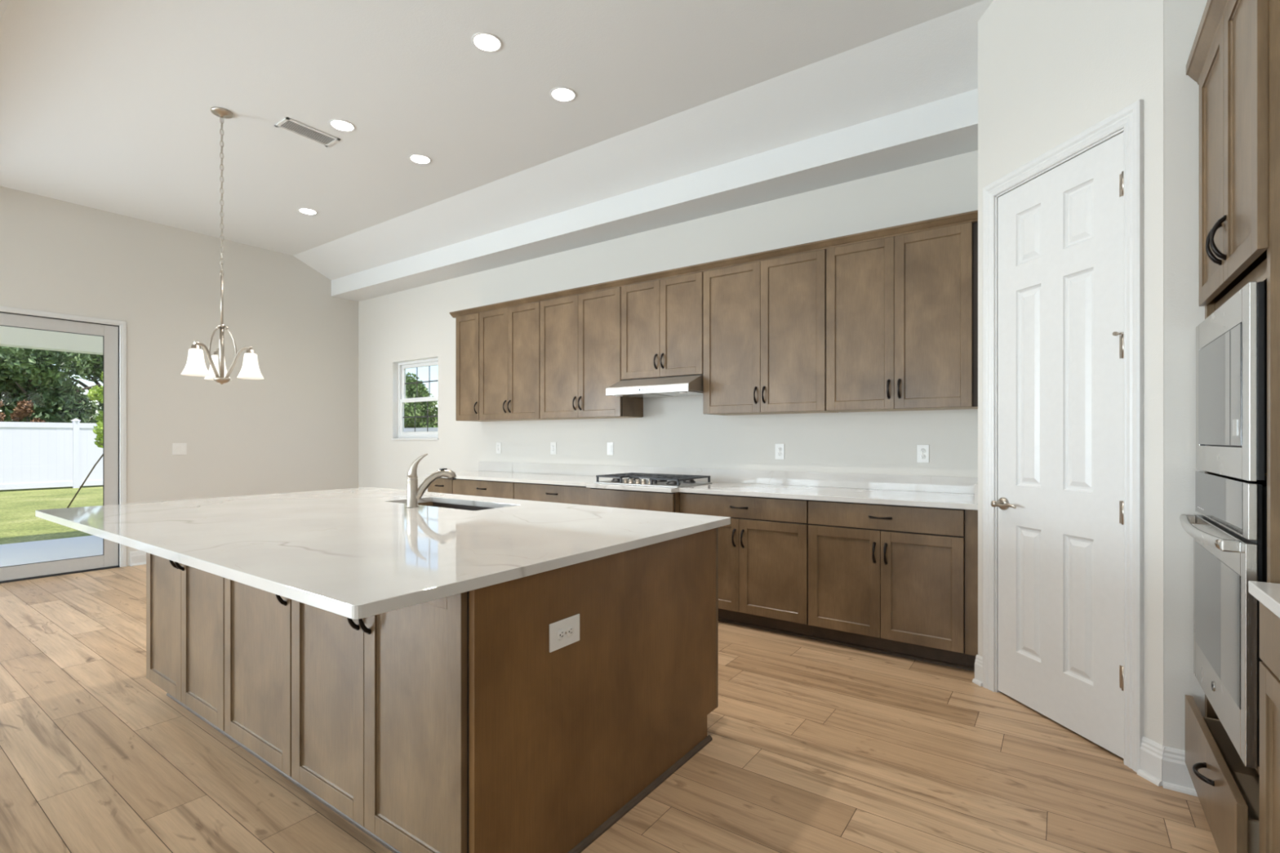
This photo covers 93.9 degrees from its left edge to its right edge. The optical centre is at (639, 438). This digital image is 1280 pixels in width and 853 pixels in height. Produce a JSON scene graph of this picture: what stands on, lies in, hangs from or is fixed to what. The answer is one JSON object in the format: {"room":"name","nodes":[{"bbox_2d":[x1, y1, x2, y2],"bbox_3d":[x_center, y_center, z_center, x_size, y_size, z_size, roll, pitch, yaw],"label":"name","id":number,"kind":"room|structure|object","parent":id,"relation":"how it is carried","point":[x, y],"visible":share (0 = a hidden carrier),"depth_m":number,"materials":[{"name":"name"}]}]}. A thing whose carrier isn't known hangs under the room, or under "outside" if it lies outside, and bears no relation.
{"room":"kitchen","nodes":[
{"label":"kitchen","id":0,"kind":"room"},
{"bbox_2d":[0,186,358,566],"bbox_3d":[-6.301,-0.581,4.270,0.140,3.674,9.120,0,0,35],"label":"wall","id":1,"kind":"structure","parent":0,"point":[295,428],"depth_m":6.41,"materials":[{"name":"white paint"}]},
{"bbox_2d":[0,306,126,582],"bbox_3d":[-6.171,0.051,4.436,0.140,2.411,3.654,0,0,35],"label":"door","id":2,"kind":"structure","parent":1,"relation":"in","point":[113,332],"depth_m":5.80,"materials":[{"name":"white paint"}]},
{"bbox_2d":[129,550,146,566],"bbox_3d":[-4.356,1.186,6.867,0.030,0.140,2.353,0,0,35],"label":"baseboard","id":3,"kind":"structure","parent":1,"relation":"attached to","point":[136,557],"depth_m":5.95,"materials":[{"name":"white paint"}]},
{"bbox_2d":[172,443,186,454],"bbox_3d":[-4.809,0.104,6.246,0.009,0.122,0.124,0,0,35],"label":"light switch","id":4,"kind":"object","parent":1,"relation":"attached to","point":[177,448],"visible":1,"depth_m":6.25,"materials":[{"name":"white plastic"}]},
{"bbox_2d":[0,0,993,301],"bbox_3d":[-2.748,-2.175,1.770,8.850,0.747,9.110,0,0,35],"label":"ceiling","id":5,"kind":"structure","parent":0,"point":[681,111],"depth_m":3.86,"materials":[{"name":"white paint"}]},
{"bbox_2d":[180,106,263,384],"bbox_3d":[-2.843,-1.284,4.020,0.441,1.827,0.448,0,0,35],"label":"chandelier","id":6,"kind":"object","parent":5,"relation":"hanging from","point":[195,366],"visible":1,"depth_m":4.01,"materials":[{"name":"silver metal"}]},
{"bbox_2d":[274,116,340,146],"bbox_3d":[-2.378,-2.194,4.284,0.186,0.008,0.370,0,0,35],"label":"ceiling vent","id":7,"kind":"object","parent":5,"relation":"in","point":[287,124],"visible":1,"depth_m":4.28,"materials":[{"name":"white metal"}]},
{"bbox_2d":[297,208,317,214],"bbox_3d":[-3.207,-2.220,5.771,0.168,0.053,0.168,0,0,35],"label":"recessed light","id":8,"kind":"object","parent":5,"relation":"in","point":[304,211],"visible":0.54,"depth_m":5.82,"materials":[{"name":"white paint"}]},
{"bbox_2d":[328,119,355,132],"bbox_3d":[-2.086,-2.220,4.190,0.168,0.053,0.168,0,0,35],"label":"recessed light","id":9,"kind":"object","parent":5,"relation":"in","point":[338,124],"visible":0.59,"depth_m":4.23,"materials":[{"name":"white paint"}]},
{"bbox_2d":[408,154,431,164],"bbox_3d":[-1.726,-2.220,4.695,0.168,0.053,0.168,0,0,35],"label":"recessed light","id":10,"kind":"object","parent":5,"relation":"in","point":[417,158],"visible":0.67,"depth_m":4.74,"materials":[{"name":"white paint"}]},
{"bbox_2d":[471,31,502,52],"bbox_3d":[-0.848,-2.220,3.312,0.168,0.053,0.168,0,0,35],"label":"recessed light","id":11,"kind":"object","parent":5,"relation":"in","point":[485,42],"visible":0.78,"depth_m":3.35,"materials":[{"name":"white paint"}]},
{"bbox_2d":[550,86,576,102],"bbox_3d":[-0.490,-2.220,3.814,0.168,0.053,0.168,0,0,35],"label":"recessed light","id":12,"kind":"object","parent":5,"relation":"in","point":[561,94],"visible":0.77,"depth_m":3.86,"materials":[{"name":"white paint"}]},
{"bbox_2d":[549,613,579,652],"bbox_3d":[-0.222,0.575,1.775,0.008,0.082,0.130,0,0,35],"label":"wall outlet","id":13,"kind":"object","parent":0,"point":[563,633],"visible":1,"depth_m":1.77,"materials":[{"name":"white plastic"}]},
{"bbox_2d":[557,628,564,639],"bbox_3d":[-0.232,0.575,1.758,0.004,0.033,0.033,0,0,35],"label":"receptacle","id":14,"kind":"object","parent":13,"relation":"attached to","point":[561,632],"depth_m":1.76,"materials":[{"name":"white plastic"}]},
{"bbox_2d":[566,625,573,636],"bbox_3d":[-0.209,0.575,1.790,0.004,0.033,0.033,0,0,35],"label":"receptacle","id":15,"kind":"object","parent":13,"relation":"attached to","point":[570,628],"depth_m":1.79,"materials":[{"name":"white plastic"}]},
{"bbox_2d":[0,564,1218,852],"bbox_3d":[-2.742,1.258,1.735,8.800,0.003,9.060,0,0,35],"label":"floor","id":16,"kind":"structure","parent":0,"point":[815,746],"depth_m":2.25,"materials":[{"name":"brown wood"}]},
{"bbox_2d":[146,552,224,730],"bbox_3d":[-1.817,0.814,2.859,0.903,0.884,0.696,0,0,35],"label":"base cabinet","id":17,"kind":"object","parent":16,"relation":"on","point":[185,604],"visible":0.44,"depth_m":2.57,"materials":[{"name":"brown wood"}]},
{"bbox_2d":[224,577,291,776],"bbox_3d":[-1.225,0.814,2.439,0.547,0.884,0.696,0,0,35],"label":"base cabinet","id":18,"kind":"object","parent":16,"relation":"on","point":[258,622],"visible":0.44,"depth_m":2.18,"materials":[{"name":"brown wood"}]},
{"bbox_2d":[166,693,400,852],"bbox_3d":[-1.357,1.247,2.255,2.354,0.018,0.014,0,0,35],"label":"trim","id":19,"kind":"structure","parent":16,"relation":"on","point":[378,839],"depth_m":2.17,"materials":[{"name":"brown wood"}]},
{"bbox_2d":[291,591,469,852],"bbox_3d":[-0.634,0.814,2.020,0.901,0.884,0.696,0,0,35],"label":"base cabinet","id":20,"kind":"object","parent":16,"relation":"on","point":[380,702],"visible":0.48,"depth_m":1.70,"materials":[{"name":"brown wood"}]},
{"bbox_2d":[417,502,432,506],"bbox_3d":[-1.035,0.815,3.157,0.759,0.883,0.694,0,0,35],"label":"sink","id":21,"kind":"object","parent":16,"relation":"on","point":[428,504],"visible":0.02,"depth_m":3.50,"materials":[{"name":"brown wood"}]},
{"bbox_2d":[427,477,453,493],"bbox_3d":[-1.760,0.814,6.042,0.389,0.884,0.694,0,0,35],"label":"base cabinet","id":22,"kind":"object","parent":16,"relation":"on","point":[441,485],"visible":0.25,"depth_m":5.77,"materials":[{"name":"brown wood"}]},
{"bbox_2d":[424,461,977,510],"bbox_3d":[0.000,0.305,4.754,4.772,0.133,0.762,0,0,35],"label":"countertop","id":23,"kind":"structure","parent":22,"relation":"on","point":[934,491],"depth_m":4.22,"materials":[{"name":"white stone"}]},
{"bbox_2d":[594,472,712,487],"bbox_3d":[0.100,0.312,4.611,0.760,0.059,0.510,0,0,35],"label":"gas cooktop","id":24,"kind":"object","parent":23,"relation":"in","point":[634,478],"visible":1,"depth_m":4.51,"materials":[{"name":"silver metal"}]},
{"bbox_2d":[453,478,515,498],"bbox_3d":[-1.260,0.814,5.687,0.837,0.884,0.694,0,0,35],"label":"base cabinet","id":25,"kind":"object","parent":16,"relation":"on","point":[496,489],"visible":0.19,"depth_m":5.41,"materials":[{"name":"brown wood"}]},
{"bbox_2d":[514,482,590,505],"bbox_3d":[-0.546,0.814,5.181,0.911,0.884,0.694,0,0,35],"label":"base cabinet","id":26,"kind":"object","parent":16,"relation":"on","point":[575,495],"visible":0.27,"depth_m":4.92,"materials":[{"name":"brown wood"}]},
{"bbox_2d":[469,527,718,852],"bbox_3d":[-0.043,0.814,2.040,0.038,0.884,1.302,0,0,35],"label":"island end panel","id":27,"kind":"object","parent":16,"relation":"on","point":[566,741],"visible":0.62,"depth_m":1.87,"materials":[{"name":"brown wood"}]},
{"bbox_2d":[588,488,680,512],"bbox_3d":[0.120,0.814,4.664,0.771,0.884,0.767,0,0,35],"label":"base cabinet","id":28,"kind":"object","parent":16,"relation":"on","point":[624,499],"visible":0.02,"depth_m":4.34,"materials":[{"name":"brown wood"}]},
{"bbox_2d":[680,492,813,635],"bbox_3d":[0.834,0.814,4.203,0.924,0.884,0.694,0,0,35],"label":"base cabinet","id":29,"kind":"object","parent":16,"relation":"on","point":[763,550],"visible":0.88,"depth_m":3.87,"materials":[{"name":"brown wood"}]},
{"bbox_2d":[808,499,966,665],"bbox_3d":[1.560,0.814,3.688,0.855,0.884,0.694,0,0,35],"label":"base cabinet","id":30,"kind":"object","parent":16,"relation":"on","point":[888,577],"visible":0.98,"depth_m":3.41,"materials":[{"name":"brown wood"}]},
{"bbox_2d":[964,509,977,666],"bbox_3d":[1.795,0.814,3.220,0.068,0.884,0.090,0,0,35],"label":"strip","id":31,"kind":"object","parent":16,"relation":"on","point":[971,516],"visible":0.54,"depth_m":3.19,"materials":[{"name":"brown wood"}]},
{"bbox_2d":[1185,0,1279,852],"bbox_3d":[1.972,-0.039,1.596,0.746,2.590,0.860,0,0,35],"label":"tall cabinet","id":32,"kind":"object","parent":16,"relation":"on","point":[1233,60],"visible":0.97,"depth_m":1.66,"materials":[{"name":"brown wood"}]},
{"bbox_2d":[1179,471,1266,768],"bbox_3d":[1.952,0.469,1.657,0.644,0.714,0.736,0,0,35],"label":"wall oven","id":33,"kind":"object","parent":32,"relation":"in","point":[1228,533],"visible":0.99,"depth_m":1.63,"materials":[{"name":"silver metal"}]},
{"bbox_2d":[1195,281,1266,481],"bbox_3d":[1.913,-0.144,1.677,0.430,0.500,0.748,0,0,35],"label":"microwave","id":34,"kind":"object","parent":32,"relation":"in","point":[1231,343],"visible":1,"depth_m":1.63,"materials":[{"name":"silver metal"}]},
{"bbox_2d":[1259,601,1279,852],"bbox_3d":[1.494,0.814,0.898,0.710,0.884,0.845,0,0,35],"label":"base cabinet","id":35,"kind":"object","parent":16,"relation":"on","point":[1269,623],"visible":0.87,"depth_m":1.37,"materials":[{"name":"brown wood"}]},
{"bbox_3d":[-0.294,0.814,2.633,1.055,0.884,0.695,0,0,35],"label":"base cabinet","id":36,"kind":"object","parent":16,"relation":"on","visible":0},
{"bbox_2d":[35,487,730,619],"bbox_3d":[-1.254,0.357,2.743,2.851,0.030,1.702,0,0,35],"label":"countertop","id":37,"kind":"structure","parent":36,"relation":"on","point":[355,553],"depth_m":2.09,"materials":[{"name":"white stone"}]},
{"bbox_2d":[405,453,456,507],"bbox_3d":[-1.057,0.207,3.031,0.242,0.269,0.068,0,0,-19],"label":"faucet","id":38,"kind":"object","parent":37,"relation":"on","point":[414,494],"visible":1,"depth_m":3.00,"materials":[{"name":"silver metal"}]},
{"bbox_2d":[432,502,495,511],"bbox_3d":[-1.012,0.468,3.193,0.784,0.192,0.328,0,0,35],"label":"sink","id":39,"kind":"object","parent":37,"relation":"in","point":[434,504],"visible":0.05,"depth_m":3.40,"materials":[{"name":"grey metal"}]},
{"bbox_3d":[0.992,0.814,0.189,0.710,0.884,0.890,0,0,35],"label":"base cabinet","id":40,"kind":"object","parent":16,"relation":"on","visible":0},
{"bbox_2d":[1248,580,1279,617],"bbox_3d":[1.248,0.357,0.531,0.695,0.030,1.750,0,0,35],"label":"countertop","id":41,"kind":"structure","parent":40,"relation":"on","point":[1268,593],"depth_m":1.35,"materials":[{"name":"white stone"}]},
{"bbox_2d":[358,150,977,491],"bbox_3d":[-0.148,-0.581,5.412,8.860,3.674,0.140,0,0,35],"label":"wall","id":42,"kind":"structure","parent":0,"point":[417,322],"depth_m":5.00,"materials":[{"name":"white paint"}]},
{"bbox_2d":[391,356,438,439],"bbox_3d":[-2.652,-0.469,7.177,0.927,0.962,0.147,0,0,35],"label":"window","id":43,"kind":"structure","parent":42,"relation":"in","point":[399,368],"depth_m":7.38,"materials":[{"name":"white paint"}]},
{"bbox_2d":[455,313,497,421],"bbox_3d":[-1.672,-0.727,6.186,0.367,1.079,0.359,0,0,35],"label":"upper cabinet","id":44,"kind":"object","parent":42,"relation":"attached to","point":[467,326],"visible":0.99,"depth_m":6.08,"materials":[{"name":"brown wood"}]},
{"bbox_2d":[496,442,501,453],"bbox_3d":[-1.484,0.093,6.268,0.072,0.117,0.008,0,0,35],"label":"wall outlet","id":45,"kind":"object","parent":42,"relation":"attached to","point":[498,444],"visible":1,"depth_m":6.26,"materials":[{"name":"white plastic"}]},
{"bbox_2d":[479,302,555,421],"bbox_3d":[-1.179,-0.727,5.837,0.839,1.079,0.359,0,0,35],"label":"upper cabinet","id":46,"kind":"object","parent":42,"relation":"attached to","point":[509,337],"visible":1,"depth_m":5.71,"materials":[{"name":"brown wood"}]},
{"bbox_2d":[550,442,555,454],"bbox_3d":[-0.843,0.090,5.814,0.072,0.117,0.008,0,0,35],"label":"wall outlet","id":47,"kind":"object","parent":42,"relation":"attached to","point":[553,445],"visible":1,"depth_m":5.81,"materials":[{"name":"white plastic"}]},
{"bbox_2d":[539,287,643,419],"bbox_3d":[-0.456,-0.727,5.324,0.931,1.079,0.359,0,0,35],"label":"upper cabinet","id":48,"kind":"object","parent":42,"relation":"attached to","point":[580,335],"visible":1,"depth_m":5.18,"materials":[{"name":"brown wood"}]},
{"bbox_2d":[607,442,613,455],"bbox_3d":[-0.271,0.088,5.408,0.072,0.117,0.008,0,0,35],"label":"wall outlet","id":49,"kind":"object","parent":42,"relation":"attached to","point":[610,445],"visible":1,"depth_m":5.40,"materials":[{"name":"white plastic"}]},
{"bbox_2d":[605,374,702,398],"bbox_3d":[0.189,-0.413,4.762,0.764,0.146,0.530,0,0,35],"label":"range hood","id":50,"kind":"object","parent":42,"relation":"attached to","point":[684,385],"visible":0.97,"depth_m":4.58,"materials":[{"name":"silver metal"}]},
{"bbox_2d":[621,271,702,379],"bbox_3d":[0.239,-0.877,4.832,0.771,0.777,0.359,0,0,35],"label":"upper cabinet","id":51,"kind":"object","parent":42,"relation":"attached to","point":[662,319],"visible":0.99,"depth_m":4.70,"materials":[{"name":"brown wood"}]},
{"bbox_2d":[448,209,977,318],"bbox_3d":[0.092,-1.280,4.929,4.780,0.048,0.370,0,0,35],"label":"crown molding","id":52,"kind":"structure","parent":51,"relation":"attached to","point":[970,216],"depth_m":4.23,"materials":[{"name":"brown wood"}]},
{"bbox_2d":[478,461,977,493],"bbox_3d":[0.206,0.290,5.063,4.752,0.103,0.020,0,0,35],"label":"backsplash","id":53,"kind":"structure","parent":42,"relation":"attached to","point":[966,485],"depth_m":4.47,"materials":[{"name":"white stone"}]},
{"bbox_2d":[702,248,836,415],"bbox_3d":[0.933,-0.727,4.340,0.927,1.079,0.359,0,0,35],"label":"upper cabinet","id":54,"kind":"object","parent":42,"relation":"attached to","point":[764,322],"visible":0.99,"depth_m":4.19,"materials":[{"name":"brown wood"}]},
{"bbox_2d":[775,444,784,459],"bbox_3d":[1.045,0.094,4.475,0.072,0.117,0.008,0,0,35],"label":"wall outlet","id":55,"kind":"object","parent":42,"relation":"attached to","point":[780,448],"visible":1,"depth_m":4.47,"materials":[{"name":"white plastic"}]},
{"bbox_2d":[826,222,977,412],"bbox_3d":[1.673,-0.727,3.816,0.886,1.079,0.359,0,0,35],"label":"upper cabinet","id":56,"kind":"object","parent":42,"relation":"attached to","point":[902,310],"visible":1,"depth_m":3.68,"materials":[{"name":"brown wood"}]},
{"bbox_2d":[916,444,928,462],"bbox_3d":[1.849,0.096,3.906,0.072,0.117,0.008,0,0,35],"label":"wall outlet","id":57,"kind":"object","parent":42,"relation":"attached to","point":[922,451],"visible":1,"depth_m":3.90,"materials":[{"name":"white plastic"}]},
{"bbox_2d":[920,448,925,453],"bbox_3d":[1.848,0.076,3.904,0.033,0.033,0.004,0,0,35],"label":"receptacle","id":58,"kind":"object","parent":57,"relation":"attached to","point":[922,450],"depth_m":3.90,"materials":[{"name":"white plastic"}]},
{"bbox_2d":[920,453,925,459],"bbox_3d":[1.848,0.116,3.904,0.033,0.033,0.004,0,0,35],"label":"receptacle","id":59,"kind":"object","parent":57,"relation":"attached to","point":[922,456],"depth_m":3.90,"materials":[{"name":"white plastic"}]},
{"bbox_2d":[718,617,974,671],"bbox_3d":[-0.105,1.247,4.593,4.756,0.018,0.016,0,0,35],"label":"trim","id":60,"kind":"structure","parent":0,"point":[826,640],"depth_m":3.60,"materials":[{"name":"brown wood"}]},
{"bbox_2d":[977,0,1207,751],"bbox_3d":[2.124,-0.581,2.667,0.639,3.674,1.994,0,0,-10],"label":"wall","id":61,"kind":"structure","parent":0,"point":[1050,71],"depth_m":2.21,"materials":[{"name":"white paint"}]},
{"bbox_2d":[972,654,982,686],"bbox_3d":[1.737,1.186,3.065,0.030,0.140,0.059,0,0,-10],"label":"baseboard","id":62,"kind":"structure","parent":61,"relation":"attached to","point":[978,680],"depth_m":3.06,"materials":[{"name":"white paint"}]},
{"bbox_2d":[991,132,1123,758],"bbox_3d":[1.814,0.025,2.634,0.101,2.439,0.660,0,0,-10],"label":"door","id":63,"kind":"structure","parent":61,"relation":"in","point":[1060,504],"depth_m":2.59,"materials":[{"name":"white paint"}]},
{"bbox_2d":[982,99,1143,773],"bbox_3d":[1.868,-0.009,2.650,0.131,2.530,0.804,0,0,-10],"label":"door frame","id":64,"kind":"structure","parent":61,"relation":"attached to","point":[1129,121],"depth_m":2.30,"materials":[{"name":"white paint"}]},
{"bbox_2d":[1137,736,1197,796],"bbox_3d":[1.924,1.186,2.173,0.178,0.140,0.081,0,0,35],"label":"baseboard","id":65,"kind":"structure","parent":61,"relation":"attached to","point":[1175,774],"depth_m":2.16,"materials":[{"name":"white paint"}]},
{"label":"outside","id":66,"kind":"structure","parent":0,"visible":0},
{"bbox_2d":[0,484,102,544],"bbox_3d":[-2.376,1.456,13.941,100.000,0.200,100.000,0,0,35],"label":"grass","id":67,"kind":"structure","parent":66,"point":[19,523],"depth_m":11.72,"materials":[{"name":"green plant"}]},
{"bbox_2d":[0,400,5,422],"bbox_3d":[-17.292,0.148,16.079,0.607,2.415,0.586,0,0,35],"label":"shrub","id":68,"kind":"object","parent":67,"relation":"on","point":[2,417],"visible":0.44,"depth_m":16.09,"materials":[{"name":"brown plant"}]},
{"bbox_2d":[9,399,45,422],"bbox_3d":[-16.938,0.126,16.546,0.728,2.459,0.529,0,0,-42],"label":"shrub","id":69,"kind":"object","parent":67,"relation":"on","point":[23,410],"visible":0.59,"depth_m":16.45,"materials":[{"name":"brown plant"}]},
{"bbox_2d":[0,346,99,422],"bbox_3d":[-17.939,-1.379,17.910,4.172,5.477,2.755,0,0,24],"label":"leafy tree","id":70,"kind":"object","parent":67,"relation":"on","point":[26,374],"visible":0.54,"depth_m":17.33,"materials":[{"name":"green plant"}]},
{"bbox_2d":[0,418,102,489],"bbox_3d":[-18.430,0.391,12.561,0.210,1.930,29.490,0,0,35],"label":"vinyl fence","id":71,"kind":"object","parent":67,"relation":"on","point":[33,455],"visible":0.16,"depth_m":16.07,"materials":[{"name":"white plastic"}]},
{"bbox_2d":[66,453,102,507],"bbox_3d":[-10.560,0.673,11.496,0.888,1.349,0.032,0,0,-4],"label":"support stake","id":72,"kind":"object","parent":67,"relation":"on","point":[101,456],"visible":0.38,"depth_m":11.48,"materials":[{"name":"brown plant"}]},
{"bbox_2d":[68,353,102,420],"bbox_3d":[-17.654,-1.685,20.517,4.539,6.088,3.640,0,0,35],"label":"leafy tree","id":73,"kind":"object","parent":67,"relation":"on","point":[96,363],"visible":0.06,"depth_m":19.88,"materials":[{"name":"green plant"}]},
{"bbox_2d":[86,371,102,448],"bbox_3d":[-10.138,0.012,11.430,0.845,2.687,0.659,0,0,10],"label":"young tree","id":74,"kind":"object","parent":67,"relation":"on","point":[95,393],"visible":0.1,"depth_m":11.25,"materials":[{"name":"green plant"}]},
{"bbox_2d":[404,371,438,427],"bbox_3d":[-10.961,-0.936,28.635,3.958,4.591,4.072,0,0,35],"label":"leafy tree","id":75,"kind":"object","parent":67,"relation":"on","point":[411,388],"visible":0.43,"depth_m":28.02,"materials":[{"name":"green plant"}]},
{"bbox_2d":[404,427,438,431],"bbox_3d":[1.719,0.391,16.346,28.310,1.930,0.210,0,0,35],"label":"vinyl fence","id":76,"kind":"object","parent":67,"relation":"on","point":[406,429],"visible":0.03,"depth_m":23.65,"materials":[{"name":"white plastic"}]},
{"bbox_2d":[428,418,438,427],"bbox_3d":[-7.856,-0.775,28.153,3.581,4.270,3.833,0,0,35],"label":"leafy tree","id":77,"kind":"object","parent":67,"relation":"on","point":[437,420],"visible":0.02,"depth_m":27.68,"materials":[{"name":"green plant"}]},
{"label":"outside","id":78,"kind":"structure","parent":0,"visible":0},
{"bbox_2d":[0,535,102,567],"bbox_3d":[-7.195,1.339,5.529,2.765,0.135,9.700,0,0,35],"label":"patio slab","id":79,"kind":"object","parent":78,"point":[39,551],"depth_m":6.81,"materials":[{"name":"white concrete"}]},
{"bbox_3d":[-8.254,0.071,6.279,0.130,2.398,9.660,0,0,35],"label":"patio","id":80,"kind":"object","parent":79,"relation":"on","visible":0},
{"bbox_2d":[0,325,102,355],"bbox_3d":[-7.347,-1.361,5.575,3.065,0.465,10.200,0,0,35],"label":"roof","id":81,"kind":"structure","parent":80,"relation":"on","point":[15,337],"depth_m":7.45,"materials":[{"name":"white paint"}]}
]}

